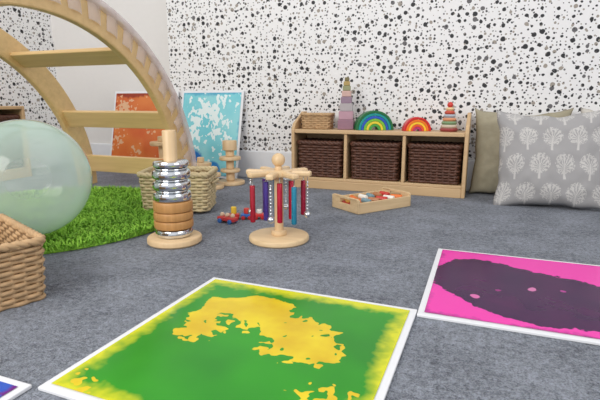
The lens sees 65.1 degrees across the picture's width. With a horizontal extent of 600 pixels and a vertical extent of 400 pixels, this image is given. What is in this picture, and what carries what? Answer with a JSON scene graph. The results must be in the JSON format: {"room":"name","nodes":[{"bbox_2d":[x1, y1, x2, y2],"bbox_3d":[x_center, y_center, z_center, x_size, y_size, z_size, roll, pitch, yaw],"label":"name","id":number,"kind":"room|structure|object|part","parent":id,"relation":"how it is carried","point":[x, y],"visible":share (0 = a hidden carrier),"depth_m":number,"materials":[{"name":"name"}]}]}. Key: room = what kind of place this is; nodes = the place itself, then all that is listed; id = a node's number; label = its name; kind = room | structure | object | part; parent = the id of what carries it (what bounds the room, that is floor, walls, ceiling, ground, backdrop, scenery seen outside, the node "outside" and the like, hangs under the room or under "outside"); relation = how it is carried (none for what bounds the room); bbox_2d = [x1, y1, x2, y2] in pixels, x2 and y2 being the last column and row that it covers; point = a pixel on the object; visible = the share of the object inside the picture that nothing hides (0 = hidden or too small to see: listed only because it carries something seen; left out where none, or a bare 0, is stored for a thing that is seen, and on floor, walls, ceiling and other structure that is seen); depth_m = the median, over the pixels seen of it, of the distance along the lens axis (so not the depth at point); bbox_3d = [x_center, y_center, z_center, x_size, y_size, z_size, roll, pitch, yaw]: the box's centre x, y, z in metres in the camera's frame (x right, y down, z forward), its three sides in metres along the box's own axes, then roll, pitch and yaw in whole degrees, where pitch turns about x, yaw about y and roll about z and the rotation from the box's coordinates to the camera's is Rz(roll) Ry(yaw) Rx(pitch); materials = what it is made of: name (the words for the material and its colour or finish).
{"room":"care facility","nodes":[
{"label":"care facility","id":0,"kind":"room"},
{"bbox_2d":[0,6,61,144],"bbox_3d":[-2.679,-0.986,1.073,0.100,2.400,5.200,5,13,21],"label":"wall","id":1,"kind":"structure","parent":0,"point":[32,28],"depth_m":3.17,"materials":[{"name":"paint"}]},
{"bbox_2d":[29,143,64,168],"bbox_3d":[-2.658,0.130,1.194,0.018,0.165,5.010,5,13,21],"label":"baseboard","id":2,"kind":"structure","parent":1,"relation":"attached to","point":[47,154],"depth_m":3.33,"materials":[{"name":"white paint"}]},
{"bbox_2d":[50,0,169,143],"bbox_3d":[-1.244,-1.424,3.169,1.030,2.400,0.170,5,13,21],"label":"wall","id":3,"kind":"structure","parent":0,"point":[93,87],"depth_m":3.24,"materials":[{"name":"white paint"}]},
{"bbox_2d":[63,143,110,164],"bbox_3d":[-1.278,-0.312,3.312,1.028,0.165,0.018,5,13,21],"label":"baseboard","id":4,"kind":"structure","parent":3,"relation":"attached to","point":[97,148],"depth_m":3.36,"materials":[{"name":"white paint"}]},
{"bbox_2d":[0,164,599,399],"bbox_3d":[-0.207,0.408,0.386,5.400,0.050,5.200,5,13,21],"label":"floor","id":5,"kind":"structure","parent":0,"point":[95,295],"depth_m":1.28,"materials":[{"name":"grey carpet"}]},
{"bbox_2d":[0,106,31,180],"bbox_3d":[-1.959,-0.277,2.497,0.260,0.430,0.950,5,13,21],"label":"storage unit","id":6,"kind":"object","parent":5,"relation":"on","point":[25,170],"visible":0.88,"depth_m":2.86,"materials":[{"name":"brown wood"}]},
{"bbox_2d":[0,114,22,169],"bbox_3d":[-1.845,-0.344,2.785,0.242,0.319,0.303,5,13,21],"label":"storage basket","id":7,"kind":"object","parent":6,"relation":"on","point":[10,146],"visible":0.77,"depth_m":2.80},
{"bbox_2d":[0,376,31,399],"bbox_3d":[-0.756,0.330,0.620,0.500,0.006,0.500,5,13,21],"label":"slab","id":8,"kind":"object","parent":5,"relation":"on","point":[22,387],"visible":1,"depth_m":0.75,"materials":[{"name":"white paint"}]},
{"bbox_2d":[0,381,17,396],"bbox_3d":[-0.756,0.325,0.619,0.472,0.001,0.472,5,13,21],"label":"tile","id":9,"kind":"structure","parent":8,"relation":"on","point":[5,388],"depth_m":0.75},
{"bbox_2d":[0,213,45,311],"bbox_3d":[-0.803,0.153,1.105,0.363,0.154,0.293,11,16,42],"label":"wicker basket","id":10,"kind":"object","parent":5,"relation":"on","point":[22,269],"visible":1,"depth_m":1.06,"materials":[{"name":"brown wicker"}]},
{"bbox_2d":[0,185,155,253],"bbox_3d":[-1.018,0.050,1.903,1.150,0.030,1.161,5,13,21],"label":"rug","id":11,"kind":"object","parent":5,"relation":"on","point":[110,214],"visible":0.62,"depth_m":1.85,"materials":[{"name":"green carpet"}]},
{"bbox_2d":[0,119,92,234],"bbox_3d":[-0.862,-0.068,1.488,0.376,0.370,0.376,5,13,21],"label":"exercise ball","id":12,"kind":"object","parent":11,"relation":"on","point":[79,157],"visible":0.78,"depth_m":1.44,"materials":[{"name":"green plastic"}]},
{"bbox_2d":[136,166,218,211],"bbox_3d":[-0.512,-0.050,2.005,0.340,0.166,0.216,0,12,0],"label":"seagrass basket","id":13,"kind":"object","parent":11,"relation":"on","point":[203,179],"visible":0.59,"depth_m":1.92,"materials":[{"name":"beige wicker"}]},
{"bbox_2d":[196,157,211,165],"bbox_3d":[-0.558,-0.167,2.651,0.120,0.151,0.120,5,13,21],"label":"spool","id":14,"kind":"object","parent":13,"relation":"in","point":[200,161],"visible":0.41,"depth_m":2.62,"materials":[{"name":"brown wood"}]},
{"bbox_2d":[0,0,196,183],"bbox_3d":[-1.167,-0.334,1.695,0.707,0.888,1.752,5,13,21],"label":"wooden climbing arch","id":15,"kind":"object","parent":5,"relation":"on","point":[124,43],"visible":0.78,"depth_m":2.14,"materials":[{"name":"beige wood"}]},
{"bbox_3d":[-1.482,-0.357,1.815,0.032,0.865,1.730,5,13,21],"label":"panel","id":16,"kind":"part","parent":15,"relation":"part of","materials":[{"name":"brown wood"}]},
{"bbox_2d":[110,91,178,157],"bbox_3d":[-1.014,-0.438,3.033,0.500,0.517,0.125,5,13,21],"label":"panel","id":17,"kind":"object","parent":5,"relation":"on","point":[133,142],"visible":0.51,"depth_m":3.05,"materials":[{"name":"white paint"}]},
{"bbox_2d":[150,136,162,157],"bbox_3d":[-0.769,-0.223,2.635,0.130,0.268,0.130,5,13,21],"label":"spool","id":18,"kind":"object","parent":5,"relation":"on","point":[158,143],"visible":0.23,"depth_m":2.59,"materials":[{"name":"brown wood"}]},
{"bbox_2d":[147,130,201,249],"bbox_3d":[-0.413,-0.041,1.518,0.176,0.367,0.176,5,13,21],"label":"metal ring stacker","id":19,"kind":"object","parent":5,"relation":"on","point":[172,203],"visible":1,"depth_m":1.48,"materials":[{"name":"silver wood"}]},
{"bbox_2d":[182,90,243,178],"bbox_3d":[-0.552,-0.402,2.858,0.430,0.517,0.125,5,13,21],"label":"panel","id":20,"kind":"object","parent":5,"relation":"on","point":[213,117],"visible":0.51,"depth_m":2.84,"materials":[{"name":"white paint"}]},
{"bbox_2d":[216,172,223,189],"bbox_3d":[-0.477,-0.118,2.508,0.140,0.114,0.140,5,13,21],"label":"spool","id":21,"kind":"object","parent":5,"relation":"on","point":[219,186],"depth_m":2.49},
{"bbox_2d":[38,277,416,399],"bbox_3d":[-0.081,0.273,0.893,0.521,0.006,0.521,5,13,22],"label":"slab","id":22,"kind":"object","parent":5,"relation":"on","point":[48,387],"visible":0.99,"depth_m":0.84,"materials":[{"name":"white paint"}]},
{"bbox_2d":[52,279,409,399],"bbox_3d":[-0.081,0.268,0.893,0.493,0.001,0.493,5,13,22],"label":"tile","id":23,"kind":"structure","parent":22,"relation":"on","point":[226,340],"depth_m":0.86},
{"bbox_2d":[217,212,237,224],"bbox_3d":[-0.277,0.068,1.800,0.080,0.039,0.044,7,14,30],"label":"car","id":24,"kind":"object","parent":5,"relation":"on","point":[227,217],"visible":1,"depth_m":1.79,"materials":[{"name":"paint"}]},
{"bbox_2d":[216,140,244,185],"bbox_3d":[-0.391,-0.211,2.630,0.160,0.246,0.160,5,13,21],"label":"spool","id":25,"kind":"object","parent":5,"relation":"on","point":[229,146],"visible":0.98,"depth_m":2.60,"materials":[{"name":"brown wood"}]},
{"bbox_2d":[229,206,263,219],"bbox_3d":[-0.211,0.050,1.858,0.144,0.050,0.042,-1,12,-4],"label":"train","id":26,"kind":"object","parent":5,"relation":"on","point":[259,213],"visible":0.63,"depth_m":1.85,"materials":[{"name":"paint"}]},
{"bbox_2d":[246,153,311,248],"bbox_3d":[-0.070,-0.009,1.548,0.207,0.292,0.207,-2,12,-10],"label":"stand","id":27,"kind":"object","parent":5,"relation":"on","point":[279,236],"visible":1,"depth_m":1.52,"materials":[{"name":"brown wood"}]},
{"bbox_3d":[-0.141,-0.092,1.546,0.072,0.018,0.026,3,12,12],"label":"arm","id":28,"kind":"part","parent":27,"relation":"part of","materials":[{"name":"brown wood"}]},
{"bbox_3d":[-0.132,-0.081,1.492,0.072,0.018,0.026,-7,14,-32],"label":"arm","id":29,"kind":"part","parent":27,"relation":"part of","materials":[{"name":"brown wood"}]},
{"bbox_3d":[-0.086,-0.074,1.461,0.026,0.018,0.072,3,12,12],"label":"arm","id":30,"kind":"part","parent":27,"relation":"part of","materials":[{"name":"brown wood"}]},
{"bbox_3d":[-0.070,0.004,1.550,0.030,0.205,0.030,5,13,21],"label":"post","id":31,"kind":"part","parent":27,"relation":"part of","materials":[{"name":"brown wood"}]},
{"bbox_3d":[-0.031,-0.076,1.470,0.026,0.018,0.072,-7,14,-32],"label":"arm","id":32,"kind":"part","parent":27,"relation":"part of","materials":[{"name":"brown wood"}]},
{"bbox_3d":[-0.008,-0.097,1.569,0.072,0.018,0.026,-7,14,-32],"label":"arm","id":33,"kind":"part","parent":27,"relation":"part of","materials":[{"name":"brown wood"}]},
{"bbox_3d":[0.001,-0.086,1.515,0.072,0.018,0.026,3,12,12],"label":"arm","id":34,"kind":"part","parent":27,"relation":"part of","materials":[{"name":"brown wood"}]},
{"bbox_2d":[332,187,410,214],"bbox_3d":[0.316,-0.002,2.071,0.300,0.062,0.180,-8,14,-32],"label":"wooden tray","id":35,"kind":"object","parent":5,"relation":"on","point":[379,200],"visible":1,"depth_m":2.02,"materials":[{"name":"brown wood"}]},
{"bbox_3d":[0.270,-0.010,2.142,0.300,0.044,0.010,-8,14,-32],"label":"rail","id":36,"kind":"part","parent":35,"relation":"part of","materials":[{"name":"brown wood"}]},
{"bbox_3d":[0.362,0.019,2.002,0.300,0.044,0.010,-8,14,-32],"label":"rail","id":37,"kind":"part","parent":35,"relation":"part of","materials":[{"name":"brown wood"}]},
{"bbox_2d":[291,111,471,198],"bbox_3d":[0.405,-0.254,2.454,0.893,0.402,0.200,5,13,21],"label":"shelf","id":38,"kind":"object","parent":5,"relation":"on","point":[346,183],"visible":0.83,"depth_m":2.40,"materials":[{"name":"brown wood"}]},
{"bbox_3d":[-0.003,-0.286,2.609,0.018,0.402,0.200,5,13,21],"label":"panel","id":39,"kind":"part","parent":38,"relation":"part of","materials":[{"name":"brown wood"}]},
{"bbox_2d":[300,112,334,128],"bbox_3d":[0.096,-0.429,2.540,0.175,0.083,0.130,3,12,15],"label":"woven box","id":40,"kind":"object","parent":38,"relation":"on","point":[309,120],"visible":1,"depth_m":2.49,"materials":[{"name":"beige wicker"}]},
{"bbox_2d":[297,138,343,177],"bbox_3d":[0.131,-0.234,2.567,0.268,0.193,0.188,5,13,21],"label":"storage basket","id":41,"kind":"object","parent":38,"relation":"on","point":[324,157],"visible":0.8,"depth_m":2.49,"materials":[{"name":"brown wicker"}]},
{"bbox_2d":[338,77,353,129],"bbox_3d":[0.243,-0.505,2.460,0.082,0.266,0.082,2,12,9],"label":"tower","id":42,"kind":"object","parent":38,"relation":"on","point":[346,113],"visible":1,"depth_m":2.43,"materials":[{"name":"paint"}]},
{"bbox_2d":[354,110,393,129],"bbox_3d":[0.381,-0.413,2.431,0.196,0.098,0.070,-1,12,-5],"label":"arches","id":43,"kind":"object","parent":38,"relation":"on","point":[366,120],"visible":0.98,"depth_m":2.40,"materials":[{"name":"paint"}]},
{"bbox_2d":[350,139,402,180],"bbox_3d":[0.405,-0.213,2.463,0.268,0.193,0.188,5,13,21],"label":"storage basket","id":44,"kind":"object","parent":38,"relation":"on","point":[372,159],"visible":0.96,"depth_m":2.39,"materials":[{"name":"brown wicker"}]},
{"bbox_3d":[0.439,-0.218,2.551,0.857,0.292,0.012,5,13,21],"label":"panel","id":45,"kind":"part","parent":38,"relation":"part of","materials":[{"name":"brown wood"}]},
{"bbox_2d":[402,117,430,130],"bbox_3d":[0.582,-0.380,2.347,0.136,0.068,0.055,0,12,1],"label":"arches","id":46,"kind":"object","parent":38,"relation":"on","point":[412,123],"visible":1,"depth_m":2.32,"materials":[{"name":"paint"}]},
{"bbox_2d":[407,141,463,184],"bbox_3d":[0.679,-0.191,2.359,0.268,0.193,0.188,5,13,21],"label":"storage basket","id":47,"kind":"object","parent":38,"relation":"on","point":[432,162],"visible":1,"depth_m":2.28,"materials":[{"name":"brown wicker"}]},
{"bbox_2d":[439,102,457,131],"bbox_3d":[0.728,-0.406,2.289,0.088,0.142,0.088,5,13,21],"label":"tower","id":48,"kind":"object","parent":38,"relation":"on","point":[449,122],"visible":0.99,"depth_m":2.27,"materials":[{"name":"paint"}]},
{"bbox_3d":[0.813,-0.222,2.300,0.018,0.402,0.200,5,13,21],"label":"panel","id":49,"kind":"part","parent":38,"relation":"part of","materials":[{"name":"brown wood"}]},
{"bbox_2d":[417,248,599,345],"bbox_3d":[0.574,0.219,1.151,0.500,0.006,0.500,5,13,21],"label":"slab","id":50,"kind":"object","parent":5,"relation":"on","point":[575,338],"visible":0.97,"depth_m":0.97,"materials":[{"name":"white paint"}]},
{"bbox_2d":[424,250,599,338],"bbox_3d":[0.574,0.215,1.150,0.472,0.001,0.472,5,13,21],"label":"tile","id":51,"kind":"structure","parent":50,"relation":"on","point":[560,297],"depth_m":1.12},
{"bbox_2d":[468,108,573,193],"bbox_3d":[1.056,-0.229,2.270,0.430,0.429,0.138,6,13,25],"label":"cushion","id":52,"kind":"object","parent":5,"relation":"on","point":[485,178],"visible":0.3,"depth_m":2.29,"materials":[{"name":"fabric"}]},
{"bbox_2d":[493,109,599,208],"bbox_3d":[1.096,-0.183,2.061,0.458,0.448,0.204,4,12,18],"label":"cushion","id":53,"kind":"object","parent":5,"relation":"on","point":[544,160],"visible":1,"depth_m":2.00,"materials":[{"name":"fabric"}]},
{"bbox_2d":[581,108,592,112],"bbox_3d":[1.474,-0.192,2.094,0.431,0.428,0.136,5,13,22],"label":"cushion","id":54,"kind":"object","parent":5,"relation":"on","point":[583,110],"visible":0.02,"depth_m":2.14,"materials":[{"name":"fabric"}]},
{"bbox_2d":[166,0,599,159],"bbox_3d":[1.168,-1.225,2.218,4.170,2.400,0.240,5,13,21],"label":"wall","id":55,"kind":"structure","parent":0,"point":[402,60],"depth_m":2.47,"materials":[{"name":"paint"}]},
{"bbox_2d":[237,150,474,190],"bbox_3d":[1.119,-0.107,2.329,4.175,0.165,0.018,5,13,21],"label":"baseboard","id":56,"kind":"structure","parent":55,"relation":"attached to","point":[249,159],"depth_m":2.82,"materials":[{"name":"white paint"}]}
]}

